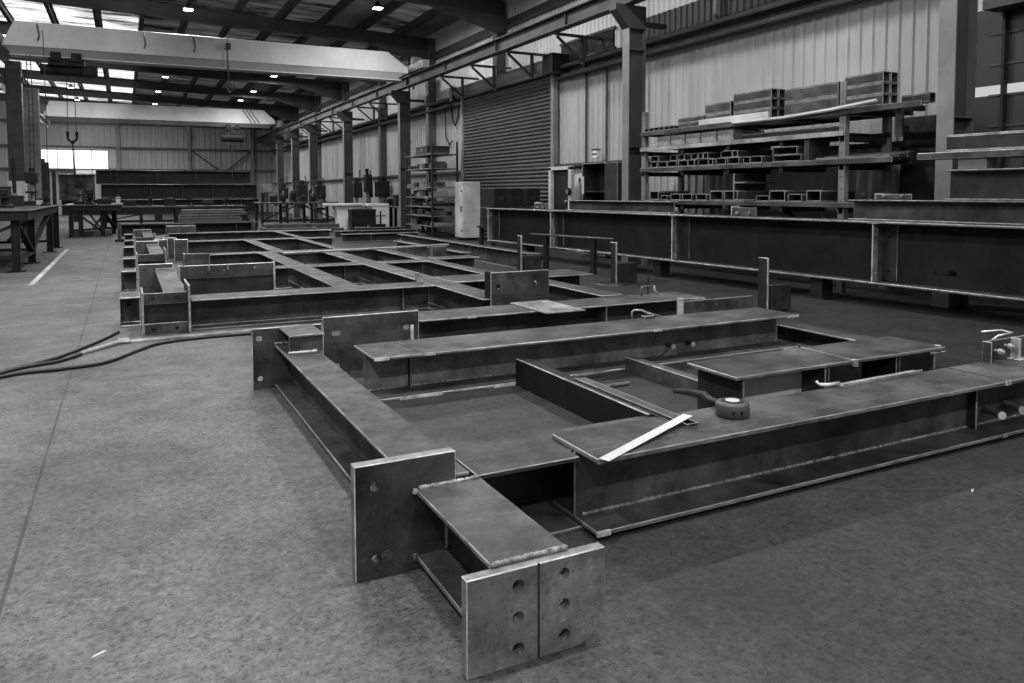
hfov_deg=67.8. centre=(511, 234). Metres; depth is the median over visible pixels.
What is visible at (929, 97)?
box section
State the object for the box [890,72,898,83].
box section
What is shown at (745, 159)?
box section
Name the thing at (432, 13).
purlin
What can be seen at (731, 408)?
grinder
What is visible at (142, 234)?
steel beam
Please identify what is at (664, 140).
block
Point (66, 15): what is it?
skylight
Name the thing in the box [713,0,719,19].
trim
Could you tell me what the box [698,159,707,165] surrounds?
box section
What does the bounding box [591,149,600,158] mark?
wall lamp
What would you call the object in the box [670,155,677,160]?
box section
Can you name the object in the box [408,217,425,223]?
steel offcut
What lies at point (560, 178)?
door
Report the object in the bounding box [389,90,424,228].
column
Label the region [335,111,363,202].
column
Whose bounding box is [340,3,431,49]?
skylight
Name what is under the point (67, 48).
crane
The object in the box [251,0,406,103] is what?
purlin
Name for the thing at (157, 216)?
bearer
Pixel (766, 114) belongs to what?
board
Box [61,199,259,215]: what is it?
girder
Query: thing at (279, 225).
channel
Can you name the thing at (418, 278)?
clamp
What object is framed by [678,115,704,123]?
box section
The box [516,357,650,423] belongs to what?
channel
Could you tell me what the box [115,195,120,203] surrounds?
canister
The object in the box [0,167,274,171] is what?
trim
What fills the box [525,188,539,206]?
bin
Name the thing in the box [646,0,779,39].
window
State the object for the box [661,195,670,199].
box section
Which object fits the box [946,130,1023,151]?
box section
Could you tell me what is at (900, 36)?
wall
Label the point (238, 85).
ceiling
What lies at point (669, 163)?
box section
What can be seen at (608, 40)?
window
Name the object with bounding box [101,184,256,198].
girder
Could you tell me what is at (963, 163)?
block
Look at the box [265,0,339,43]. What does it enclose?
ceiling
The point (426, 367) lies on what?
steel beam
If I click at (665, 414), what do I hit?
channel
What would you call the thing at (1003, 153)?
bar
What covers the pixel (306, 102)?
beam
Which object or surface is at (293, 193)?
bench vise
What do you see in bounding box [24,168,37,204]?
machine
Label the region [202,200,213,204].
box
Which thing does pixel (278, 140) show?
column
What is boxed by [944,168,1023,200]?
steel beam
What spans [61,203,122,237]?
work table
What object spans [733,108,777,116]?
box section
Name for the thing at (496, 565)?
steel beam
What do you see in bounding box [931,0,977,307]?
column
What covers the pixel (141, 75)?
ceiling
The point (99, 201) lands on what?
box
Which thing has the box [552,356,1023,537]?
steel beam
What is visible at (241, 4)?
beam
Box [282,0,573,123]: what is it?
trim
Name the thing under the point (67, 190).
screen
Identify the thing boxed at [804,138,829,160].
steel angle
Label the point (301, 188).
machine
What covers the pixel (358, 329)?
steel plate
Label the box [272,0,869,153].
trim
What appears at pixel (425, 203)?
bin
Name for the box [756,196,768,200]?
box section
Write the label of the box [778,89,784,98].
box section
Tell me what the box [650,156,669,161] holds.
box section
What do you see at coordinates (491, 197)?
bin
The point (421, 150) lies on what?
crate
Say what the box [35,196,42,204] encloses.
carton
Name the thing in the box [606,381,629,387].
bar
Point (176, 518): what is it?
floor
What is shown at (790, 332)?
steel beam
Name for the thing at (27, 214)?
work table
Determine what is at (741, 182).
channel
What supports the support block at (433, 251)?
on the floor
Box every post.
[115,223,123,241]
[251,220,254,230]
[273,191,278,222]
[288,189,293,219]
[308,186,313,222]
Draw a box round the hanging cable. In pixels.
[445,104,459,145]
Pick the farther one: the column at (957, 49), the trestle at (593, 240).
the trestle at (593, 240)
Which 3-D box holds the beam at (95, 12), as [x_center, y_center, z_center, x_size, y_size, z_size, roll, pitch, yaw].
[-13.954,-8.208,25.315,0.140,0.290,74.500,-2,4,-27]
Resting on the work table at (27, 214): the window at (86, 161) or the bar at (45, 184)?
the bar at (45, 184)
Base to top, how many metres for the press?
1.060 m
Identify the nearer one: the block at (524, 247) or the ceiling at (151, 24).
the block at (524, 247)
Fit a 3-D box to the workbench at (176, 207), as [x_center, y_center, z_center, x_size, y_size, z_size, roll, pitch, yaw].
[-16.269,-0.889,36.887,6.300,1.000,1.500,-2,4,-27]
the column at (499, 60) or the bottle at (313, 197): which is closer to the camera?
the column at (499, 60)
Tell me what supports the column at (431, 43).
on the floor
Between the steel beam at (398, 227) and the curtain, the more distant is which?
the steel beam at (398, 227)
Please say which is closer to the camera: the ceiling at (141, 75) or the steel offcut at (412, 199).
the steel offcut at (412, 199)
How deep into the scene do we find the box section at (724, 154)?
14.46 m
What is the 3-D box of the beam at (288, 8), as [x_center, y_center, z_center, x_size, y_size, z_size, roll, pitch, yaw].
[-8.426,-8.148,28.131,0.140,0.290,74.500,-2,4,-27]
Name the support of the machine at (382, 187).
on the floor
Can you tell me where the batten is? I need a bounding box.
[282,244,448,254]
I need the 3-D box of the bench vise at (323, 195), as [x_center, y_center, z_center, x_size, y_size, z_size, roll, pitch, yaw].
[-9.201,-1.821,37.094,0.309,0.463,0.507,-2,4,-27]
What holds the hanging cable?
hanging from the wall at (900, 36)
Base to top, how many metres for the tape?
0.004 m
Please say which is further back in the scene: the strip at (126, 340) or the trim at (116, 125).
the trim at (116, 125)
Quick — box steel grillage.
[169,229,592,330]
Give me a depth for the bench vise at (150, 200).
36.21 m
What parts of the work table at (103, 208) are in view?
leg, leg, leg, leg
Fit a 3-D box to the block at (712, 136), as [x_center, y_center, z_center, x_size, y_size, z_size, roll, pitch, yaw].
[4.144,-1.889,14.892,0.800,0.210,0.420,-2,4,-27]
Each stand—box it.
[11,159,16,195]
[233,205,249,221]
[517,235,540,270]
[597,242,636,285]
[758,257,790,311]
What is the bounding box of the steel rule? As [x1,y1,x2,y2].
[599,414,691,460]
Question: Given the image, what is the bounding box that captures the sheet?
[891,115,936,293]
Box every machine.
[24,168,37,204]
[277,177,290,218]
[296,176,307,218]
[314,178,325,222]
[352,170,363,225]
[363,169,371,225]
[369,170,372,202]
[375,164,389,225]
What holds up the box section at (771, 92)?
on the box section at (770, 102)
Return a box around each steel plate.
[153,239,167,260]
[163,237,175,258]
[173,239,187,260]
[183,253,209,272]
[322,310,418,371]
[510,300,585,313]
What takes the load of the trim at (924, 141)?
attached to the wall at (900, 36)
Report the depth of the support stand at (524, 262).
14.97 m
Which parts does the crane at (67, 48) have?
trolley plate, hoist frame, trolley plate, hoist motor, drive motor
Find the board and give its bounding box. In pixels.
[699,111,769,125]
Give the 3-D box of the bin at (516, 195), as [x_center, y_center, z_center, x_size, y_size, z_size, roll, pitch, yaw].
[-0.027,-1.089,22.501,0.500,0.540,0.810,-2,4,-27]
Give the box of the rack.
[640,81,925,292]
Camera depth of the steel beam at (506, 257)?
17.78 m
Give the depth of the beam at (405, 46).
28.02 m
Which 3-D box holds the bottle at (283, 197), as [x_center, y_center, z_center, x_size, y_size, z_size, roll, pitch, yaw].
[-10.887,-1.810,36.262,0.240,0.540,0.234,-2,4,-27]
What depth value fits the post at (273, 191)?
40.66 m
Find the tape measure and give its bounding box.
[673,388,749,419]
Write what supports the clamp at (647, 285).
on the steel beam at (485, 319)
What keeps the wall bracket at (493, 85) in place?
attached to the wall at (900, 36)
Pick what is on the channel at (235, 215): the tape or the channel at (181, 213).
the channel at (181, 213)
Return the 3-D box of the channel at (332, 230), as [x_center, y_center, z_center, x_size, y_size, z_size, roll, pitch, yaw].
[-7.509,-0.186,30.992,1.150,0.200,0.800,-2,4,-27]
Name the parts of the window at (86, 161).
pane, pane, pane, pane, pane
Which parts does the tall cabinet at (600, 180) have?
door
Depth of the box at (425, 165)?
27.42 m
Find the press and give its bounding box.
[73,177,85,203]
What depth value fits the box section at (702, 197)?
15.04 m
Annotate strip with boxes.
[80,324,299,354]
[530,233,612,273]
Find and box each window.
[41,148,109,182]
[561,29,614,58]
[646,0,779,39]
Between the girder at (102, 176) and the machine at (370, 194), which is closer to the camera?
the machine at (370, 194)
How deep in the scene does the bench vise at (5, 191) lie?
17.92 m
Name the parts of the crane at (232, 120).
hoist frame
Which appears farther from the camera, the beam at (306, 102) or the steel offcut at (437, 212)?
the beam at (306, 102)
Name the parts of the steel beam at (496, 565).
plate, cleat plate, plate, plate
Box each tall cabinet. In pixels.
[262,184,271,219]
[582,162,621,257]
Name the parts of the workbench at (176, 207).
leg, cross rail, leg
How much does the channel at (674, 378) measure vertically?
0.125 m
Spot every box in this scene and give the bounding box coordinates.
[0,193,24,205]
[96,197,111,203]
[124,200,136,205]
[164,197,175,205]
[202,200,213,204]
[269,195,277,201]
[299,196,307,201]
[385,199,392,205]
[393,193,398,205]
[417,209,443,214]
[419,182,445,186]
[422,163,446,168]
[426,211,451,215]
[430,202,454,205]
[430,222,454,225]
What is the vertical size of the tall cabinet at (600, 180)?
2.330 m
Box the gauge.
[565,188,571,194]
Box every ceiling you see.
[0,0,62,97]
[0,0,459,114]
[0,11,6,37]
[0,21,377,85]
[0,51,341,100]
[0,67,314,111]
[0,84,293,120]
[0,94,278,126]
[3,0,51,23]
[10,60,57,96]
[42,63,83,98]
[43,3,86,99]
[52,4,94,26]
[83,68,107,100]
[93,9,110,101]
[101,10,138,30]
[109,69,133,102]
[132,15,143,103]
[135,72,162,104]
[143,0,186,33]
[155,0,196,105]
[158,75,192,105]
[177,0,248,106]
[180,78,219,106]
[184,0,238,36]
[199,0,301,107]
[203,73,257,107]
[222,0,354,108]
[225,0,286,39]
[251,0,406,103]
[257,76,316,104]
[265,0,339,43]
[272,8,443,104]
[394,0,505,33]
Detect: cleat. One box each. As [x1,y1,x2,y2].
[535,202,546,209]
[731,206,756,216]
[875,193,911,199]
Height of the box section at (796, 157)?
0.110 m
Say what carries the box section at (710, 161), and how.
on the rack
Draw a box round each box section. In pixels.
[165,225,180,233]
[181,225,195,231]
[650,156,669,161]
[650,191,687,199]
[651,162,657,167]
[658,161,666,167]
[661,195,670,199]
[667,161,677,166]
[670,125,677,128]
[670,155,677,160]
[671,194,681,199]
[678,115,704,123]
[678,121,698,127]
[678,154,690,160]
[678,160,687,166]
[682,194,695,199]
[688,160,697,165]
[691,153,698,159]
[696,194,709,200]
[698,153,702,158]
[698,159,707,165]
[703,152,720,158]
[705,101,733,114]
[705,112,732,123]
[708,159,715,164]
[710,191,723,200]
[716,158,727,164]
[721,151,731,157]
[724,191,768,200]
[727,157,742,163]
[732,150,768,156]
[733,98,777,112]
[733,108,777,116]
[734,88,777,102]
[741,126,838,138]
[743,157,749,163]
[749,156,772,162]
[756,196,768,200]
[769,190,806,201]
[772,146,830,155]
[773,154,832,161]
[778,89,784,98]
[778,99,784,108]
[778,109,783,116]
[784,81,841,102]
[784,96,839,115]
[788,194,805,201]
[806,190,853,201]
[845,71,890,86]
[846,94,889,108]
[847,82,889,97]
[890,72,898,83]
[890,83,897,94]
[890,94,897,103]
[902,92,935,103]
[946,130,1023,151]
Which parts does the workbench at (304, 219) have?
leg, leg, leg, leg, cross rail, leg, leg, leg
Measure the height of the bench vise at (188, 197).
0.511 m
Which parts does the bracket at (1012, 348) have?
plate, bent rod, plate, clamp arm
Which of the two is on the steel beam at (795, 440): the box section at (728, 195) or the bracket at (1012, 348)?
the bracket at (1012, 348)
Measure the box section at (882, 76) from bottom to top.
0.165 m
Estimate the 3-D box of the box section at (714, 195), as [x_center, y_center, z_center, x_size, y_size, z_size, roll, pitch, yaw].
[4.247,-0.749,14.725,0.800,0.190,0.360,-2,4,-27]
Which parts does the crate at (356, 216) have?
lid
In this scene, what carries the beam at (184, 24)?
attached to the ceiling
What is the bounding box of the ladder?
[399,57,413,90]
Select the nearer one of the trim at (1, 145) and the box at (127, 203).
the box at (127, 203)
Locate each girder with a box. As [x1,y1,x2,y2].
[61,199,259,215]
[96,170,250,183]
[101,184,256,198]
[121,221,257,235]
[486,208,1023,300]
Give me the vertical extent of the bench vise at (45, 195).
0.378 m
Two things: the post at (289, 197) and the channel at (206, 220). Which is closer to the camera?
the channel at (206, 220)
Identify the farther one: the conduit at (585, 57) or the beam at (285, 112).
the beam at (285, 112)
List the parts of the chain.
chain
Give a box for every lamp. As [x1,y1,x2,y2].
[183,3,193,11]
[372,0,383,9]
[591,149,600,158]
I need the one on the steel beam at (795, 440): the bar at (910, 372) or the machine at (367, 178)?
the bar at (910, 372)
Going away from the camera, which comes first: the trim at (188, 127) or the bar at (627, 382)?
the bar at (627, 382)
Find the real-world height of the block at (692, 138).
0.210 m
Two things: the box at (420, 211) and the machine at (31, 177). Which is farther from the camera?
the box at (420, 211)
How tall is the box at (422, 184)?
0.190 m
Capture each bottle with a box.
[281,191,285,201]
[311,191,315,201]
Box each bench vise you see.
[0,186,15,207]
[41,192,51,205]
[85,190,95,204]
[147,196,153,205]
[185,195,192,205]
[223,197,228,204]
[259,193,265,201]
[288,191,297,201]
[320,192,326,201]
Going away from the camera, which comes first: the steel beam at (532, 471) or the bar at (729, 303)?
the steel beam at (532, 471)
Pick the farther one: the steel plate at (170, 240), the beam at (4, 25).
the beam at (4, 25)
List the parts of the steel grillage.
plate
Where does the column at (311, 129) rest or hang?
on the floor
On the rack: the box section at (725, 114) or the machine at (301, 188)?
the box section at (725, 114)
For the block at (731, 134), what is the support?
on the rack
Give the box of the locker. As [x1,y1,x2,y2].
[455,182,479,239]
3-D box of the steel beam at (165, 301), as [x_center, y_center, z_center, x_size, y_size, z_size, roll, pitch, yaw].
[-5.068,0.748,10.652,0.720,0.560,4.845,-2,4,-27]
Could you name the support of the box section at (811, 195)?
on the rack
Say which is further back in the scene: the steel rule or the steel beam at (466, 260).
the steel beam at (466, 260)
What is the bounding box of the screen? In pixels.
[58,174,94,199]
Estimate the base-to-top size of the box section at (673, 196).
0.130 m
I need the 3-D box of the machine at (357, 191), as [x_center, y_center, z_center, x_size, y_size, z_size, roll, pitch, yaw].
[-7.437,-1.745,36.561,0.500,2.700,0.500,-2,4,-27]
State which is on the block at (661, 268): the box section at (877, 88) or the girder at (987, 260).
the girder at (987, 260)
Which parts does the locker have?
door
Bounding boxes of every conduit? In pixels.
[585,57,586,161]
[605,59,607,160]
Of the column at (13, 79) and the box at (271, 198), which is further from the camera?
the box at (271, 198)
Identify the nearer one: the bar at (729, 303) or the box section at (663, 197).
the bar at (729, 303)
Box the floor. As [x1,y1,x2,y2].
[0,212,1023,682]
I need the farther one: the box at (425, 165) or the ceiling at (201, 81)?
the ceiling at (201, 81)
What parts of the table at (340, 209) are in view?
panel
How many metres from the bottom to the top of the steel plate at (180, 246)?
0.520 m
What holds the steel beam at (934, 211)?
on the girder at (987, 260)
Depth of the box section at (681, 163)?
15.53 m
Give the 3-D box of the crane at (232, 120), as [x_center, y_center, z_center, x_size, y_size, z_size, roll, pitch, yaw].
[-23.120,-6.479,51.242,14.830,4.220,3.000,-2,4,-27]
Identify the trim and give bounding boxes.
[0,119,271,129]
[0,144,273,151]
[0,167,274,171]
[115,124,119,169]
[187,126,190,170]
[191,150,250,170]
[250,128,253,183]
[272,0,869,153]
[273,139,935,183]
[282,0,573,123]
[559,26,615,61]
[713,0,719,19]
[982,0,1023,12]
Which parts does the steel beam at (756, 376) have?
doubler plate, plate, plate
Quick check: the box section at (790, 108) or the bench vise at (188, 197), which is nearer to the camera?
the box section at (790, 108)
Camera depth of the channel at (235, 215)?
31.43 m
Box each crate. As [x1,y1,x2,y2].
[348,208,375,229]
[416,146,449,154]
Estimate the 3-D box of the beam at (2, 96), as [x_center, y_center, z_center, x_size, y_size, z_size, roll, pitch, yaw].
[-29.920,-9.218,56.003,24.800,1.936,0.260,-2,4,-27]
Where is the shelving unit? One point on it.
(431, 155)
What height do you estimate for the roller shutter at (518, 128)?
5.550 m
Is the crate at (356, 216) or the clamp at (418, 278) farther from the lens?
the crate at (356, 216)
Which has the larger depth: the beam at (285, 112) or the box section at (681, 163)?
the beam at (285, 112)
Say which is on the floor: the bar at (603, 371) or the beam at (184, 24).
the bar at (603, 371)
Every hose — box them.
[0,330,119,370]
[0,332,250,378]
[0,352,82,374]
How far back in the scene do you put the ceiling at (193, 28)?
30.89 m
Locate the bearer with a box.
[155,214,162,219]
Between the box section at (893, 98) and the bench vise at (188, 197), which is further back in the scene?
the bench vise at (188, 197)
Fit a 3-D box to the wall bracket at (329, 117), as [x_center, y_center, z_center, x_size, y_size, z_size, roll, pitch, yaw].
[-9.247,-6.003,41.589,1.450,0.760,0.100,-2,4,-27]
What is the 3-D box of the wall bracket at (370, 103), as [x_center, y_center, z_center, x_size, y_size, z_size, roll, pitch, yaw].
[-5.850,-5.644,34.912,1.450,0.760,0.100,-2,4,-27]
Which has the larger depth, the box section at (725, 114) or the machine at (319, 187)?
the machine at (319, 187)
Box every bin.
[417,190,430,196]
[422,201,428,205]
[429,161,445,167]
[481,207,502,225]
[482,188,508,206]
[509,188,524,206]
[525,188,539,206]
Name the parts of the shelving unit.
post, post, shelf, shelf, shelf, shelf, shelf, shelf, shelf, post, post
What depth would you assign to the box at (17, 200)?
19.77 m
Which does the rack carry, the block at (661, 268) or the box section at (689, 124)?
the box section at (689, 124)
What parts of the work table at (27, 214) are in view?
leg, foot plate, leg, leg, leg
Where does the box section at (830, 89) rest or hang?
on the box section at (790, 108)
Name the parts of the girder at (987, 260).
splice plate, splice plate, splice plate, splice plate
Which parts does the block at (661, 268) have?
foot plate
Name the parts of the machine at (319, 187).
work plate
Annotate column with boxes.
[0,60,27,233]
[23,88,43,228]
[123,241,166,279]
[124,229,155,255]
[271,136,290,201]
[286,131,307,216]
[302,124,326,218]
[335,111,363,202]
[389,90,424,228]
[609,3,666,262]
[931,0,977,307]
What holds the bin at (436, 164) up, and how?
on the shelving unit
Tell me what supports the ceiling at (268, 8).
attached to the ceiling at (358, 11)
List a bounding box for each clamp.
[415,272,423,282]
[631,309,660,318]
[641,275,658,295]
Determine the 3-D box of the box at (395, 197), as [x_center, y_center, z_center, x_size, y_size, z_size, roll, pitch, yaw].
[-5.005,-1.544,33.990,0.520,0.570,0.420,-2,4,-27]
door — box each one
[548,166,573,250]
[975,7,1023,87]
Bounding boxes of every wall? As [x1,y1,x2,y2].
[0,101,275,214]
[275,0,939,286]
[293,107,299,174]
[314,96,322,216]
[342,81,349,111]
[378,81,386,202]
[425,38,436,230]
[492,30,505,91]
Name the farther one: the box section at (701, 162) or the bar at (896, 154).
the box section at (701, 162)
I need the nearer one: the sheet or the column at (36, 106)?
the sheet
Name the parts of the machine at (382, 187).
motor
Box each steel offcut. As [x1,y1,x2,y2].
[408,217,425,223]
[409,198,424,205]
[429,191,446,196]
[430,210,447,215]
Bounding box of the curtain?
[463,75,550,237]
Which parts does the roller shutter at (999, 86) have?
rail, rail, rail, rail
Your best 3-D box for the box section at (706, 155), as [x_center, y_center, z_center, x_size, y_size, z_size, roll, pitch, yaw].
[4.101,-1.536,14.938,0.800,0.125,0.140,-2,4,-27]
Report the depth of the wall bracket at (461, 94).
27.06 m
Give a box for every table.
[0,205,62,272]
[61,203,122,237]
[322,203,388,229]
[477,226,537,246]
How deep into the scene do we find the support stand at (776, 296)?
10.13 m
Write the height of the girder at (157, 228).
0.400 m
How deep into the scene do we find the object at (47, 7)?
29.20 m
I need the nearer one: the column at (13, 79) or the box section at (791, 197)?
the box section at (791, 197)
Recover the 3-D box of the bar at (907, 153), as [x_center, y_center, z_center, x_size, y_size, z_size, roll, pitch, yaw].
[5.656,-1.233,11.995,0.140,0.090,1.350,-2,4,-27]
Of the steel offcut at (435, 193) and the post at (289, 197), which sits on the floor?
the post at (289, 197)
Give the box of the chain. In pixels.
[25,30,48,199]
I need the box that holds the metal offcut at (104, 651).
[91,650,106,658]
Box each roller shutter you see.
[450,52,568,237]
[970,7,1023,302]
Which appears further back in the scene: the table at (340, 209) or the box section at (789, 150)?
the table at (340, 209)
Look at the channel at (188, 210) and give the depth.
31.65 m
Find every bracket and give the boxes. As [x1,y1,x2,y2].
[319,121,341,134]
[329,117,341,128]
[357,106,385,122]
[369,102,397,119]
[440,75,478,98]
[470,64,510,89]
[506,50,545,78]
[555,32,602,64]
[981,329,1023,362]
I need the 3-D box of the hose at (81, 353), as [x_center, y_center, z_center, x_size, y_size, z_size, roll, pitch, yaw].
[-5.155,1.344,4.622,0.912,0.034,6.040,1,3,26]
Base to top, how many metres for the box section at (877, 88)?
0.165 m
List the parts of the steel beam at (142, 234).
plate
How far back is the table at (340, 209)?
33.26 m
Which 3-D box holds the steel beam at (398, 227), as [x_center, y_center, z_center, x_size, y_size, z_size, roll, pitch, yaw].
[-5.153,-0.152,29.721,1.900,0.260,0.400,-2,4,-27]
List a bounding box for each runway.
[0,75,49,127]
[256,0,645,143]
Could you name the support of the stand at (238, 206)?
on the floor
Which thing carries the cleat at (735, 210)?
on the girder at (987, 260)
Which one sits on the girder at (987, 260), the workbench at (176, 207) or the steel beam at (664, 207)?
the steel beam at (664, 207)
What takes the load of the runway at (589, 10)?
on the column at (402, 98)
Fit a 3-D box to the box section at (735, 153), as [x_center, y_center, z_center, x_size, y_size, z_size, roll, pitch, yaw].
[4.460,-1.497,14.227,0.800,0.125,0.140,-2,4,-27]
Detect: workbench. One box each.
[105,205,244,226]
[253,201,337,225]
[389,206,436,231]
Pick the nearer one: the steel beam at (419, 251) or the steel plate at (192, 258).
the steel plate at (192, 258)
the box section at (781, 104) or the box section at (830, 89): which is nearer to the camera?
the box section at (830, 89)
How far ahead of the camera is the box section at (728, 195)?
14.19 m
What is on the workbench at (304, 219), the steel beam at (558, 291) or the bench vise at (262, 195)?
the bench vise at (262, 195)
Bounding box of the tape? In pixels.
[0,249,68,287]
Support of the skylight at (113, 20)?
attached to the ceiling at (358, 11)
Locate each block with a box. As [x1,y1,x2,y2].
[427,246,446,257]
[522,245,534,251]
[647,260,675,276]
[657,136,670,146]
[671,134,685,144]
[686,133,700,143]
[701,131,717,142]
[718,129,764,140]
[801,277,840,299]
[958,157,996,169]
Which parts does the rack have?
post, arm, arm, arm, post, arm, arm, arm, arm, rail, rail, arm, arm, arm, arm, rail, rail, rail, arm, rail, arm, arm, arm, hanging strip, rail, post, arm, arm, arm, arm, post, arm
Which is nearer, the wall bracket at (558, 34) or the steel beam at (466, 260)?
the steel beam at (466, 260)
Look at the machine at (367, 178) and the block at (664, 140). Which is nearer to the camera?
the block at (664, 140)
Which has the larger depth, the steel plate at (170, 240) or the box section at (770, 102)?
the steel plate at (170, 240)
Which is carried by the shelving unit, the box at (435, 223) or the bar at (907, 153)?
the box at (435, 223)
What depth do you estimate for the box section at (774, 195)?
13.24 m
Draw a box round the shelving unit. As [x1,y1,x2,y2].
[405,142,457,236]
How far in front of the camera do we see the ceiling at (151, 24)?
31.01 m
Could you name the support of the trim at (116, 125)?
attached to the wall at (89, 134)
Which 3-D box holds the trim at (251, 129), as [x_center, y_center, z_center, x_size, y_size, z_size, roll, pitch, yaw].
[-21.697,-6.054,63.643,0.220,8.400,0.350,-2,4,-27]
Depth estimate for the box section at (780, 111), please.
13.45 m
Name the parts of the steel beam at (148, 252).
plate, plate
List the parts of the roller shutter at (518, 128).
guide rail, guide rail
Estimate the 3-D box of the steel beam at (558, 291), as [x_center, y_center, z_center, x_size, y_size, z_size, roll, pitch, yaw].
[0.743,0.861,10.152,0.300,0.360,2.080,-2,4,-27]
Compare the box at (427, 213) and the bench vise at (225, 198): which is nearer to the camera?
the box at (427, 213)
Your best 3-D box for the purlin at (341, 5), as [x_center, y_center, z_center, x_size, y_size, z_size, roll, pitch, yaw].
[-7.044,-8.133,28.835,0.140,0.290,74.500,-2,4,-27]
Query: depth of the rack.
13.13 m
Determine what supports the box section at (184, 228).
on the box section
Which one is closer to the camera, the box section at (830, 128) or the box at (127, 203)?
the box section at (830, 128)
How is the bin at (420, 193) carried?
on the shelving unit
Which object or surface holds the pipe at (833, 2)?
attached to the wall at (900, 36)
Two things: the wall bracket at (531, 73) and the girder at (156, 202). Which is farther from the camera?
the girder at (156, 202)
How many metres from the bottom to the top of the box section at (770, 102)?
0.170 m
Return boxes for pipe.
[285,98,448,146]
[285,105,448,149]
[560,0,800,68]
[560,0,853,77]
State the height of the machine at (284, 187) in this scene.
2.600 m
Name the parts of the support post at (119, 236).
post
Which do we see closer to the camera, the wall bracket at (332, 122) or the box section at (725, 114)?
the box section at (725, 114)
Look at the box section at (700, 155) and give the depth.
14.95 m
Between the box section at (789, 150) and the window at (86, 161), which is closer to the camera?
the box section at (789, 150)
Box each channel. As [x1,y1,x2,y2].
[178,220,243,222]
[179,214,239,217]
[179,217,241,220]
[180,212,245,214]
[181,209,243,211]
[259,228,314,230]
[261,223,311,228]
[312,223,339,227]
[312,227,343,232]
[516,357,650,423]
[575,377,697,428]
[625,356,697,389]
[733,174,775,200]
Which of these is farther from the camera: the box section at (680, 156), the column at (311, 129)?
the column at (311, 129)
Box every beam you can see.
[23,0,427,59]
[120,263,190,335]
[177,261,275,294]
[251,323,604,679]
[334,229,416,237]
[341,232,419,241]
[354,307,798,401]
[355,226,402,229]
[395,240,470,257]
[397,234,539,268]
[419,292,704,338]
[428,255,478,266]
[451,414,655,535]
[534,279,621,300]
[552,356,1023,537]
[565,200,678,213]
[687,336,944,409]
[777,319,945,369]
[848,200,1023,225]
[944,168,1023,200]
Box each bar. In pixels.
[34,159,56,204]
[571,370,606,377]
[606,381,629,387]
[677,295,752,314]
[815,370,922,386]
[816,154,895,159]
[824,153,904,157]
[833,151,913,157]
[917,148,1023,159]
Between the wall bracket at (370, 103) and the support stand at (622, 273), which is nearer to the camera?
the support stand at (622, 273)
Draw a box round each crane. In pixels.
[0,20,430,185]
[43,101,284,169]
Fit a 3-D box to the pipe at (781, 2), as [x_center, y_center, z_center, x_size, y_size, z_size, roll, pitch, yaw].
[4.162,-4.470,16.228,0.109,0.109,12.150,-2,4,-27]
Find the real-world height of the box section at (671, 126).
0.080 m
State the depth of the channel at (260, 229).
30.22 m
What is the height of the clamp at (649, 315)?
0.100 m
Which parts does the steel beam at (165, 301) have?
plate, plate, plate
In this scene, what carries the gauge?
attached to the door at (560, 178)
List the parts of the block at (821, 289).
foot plate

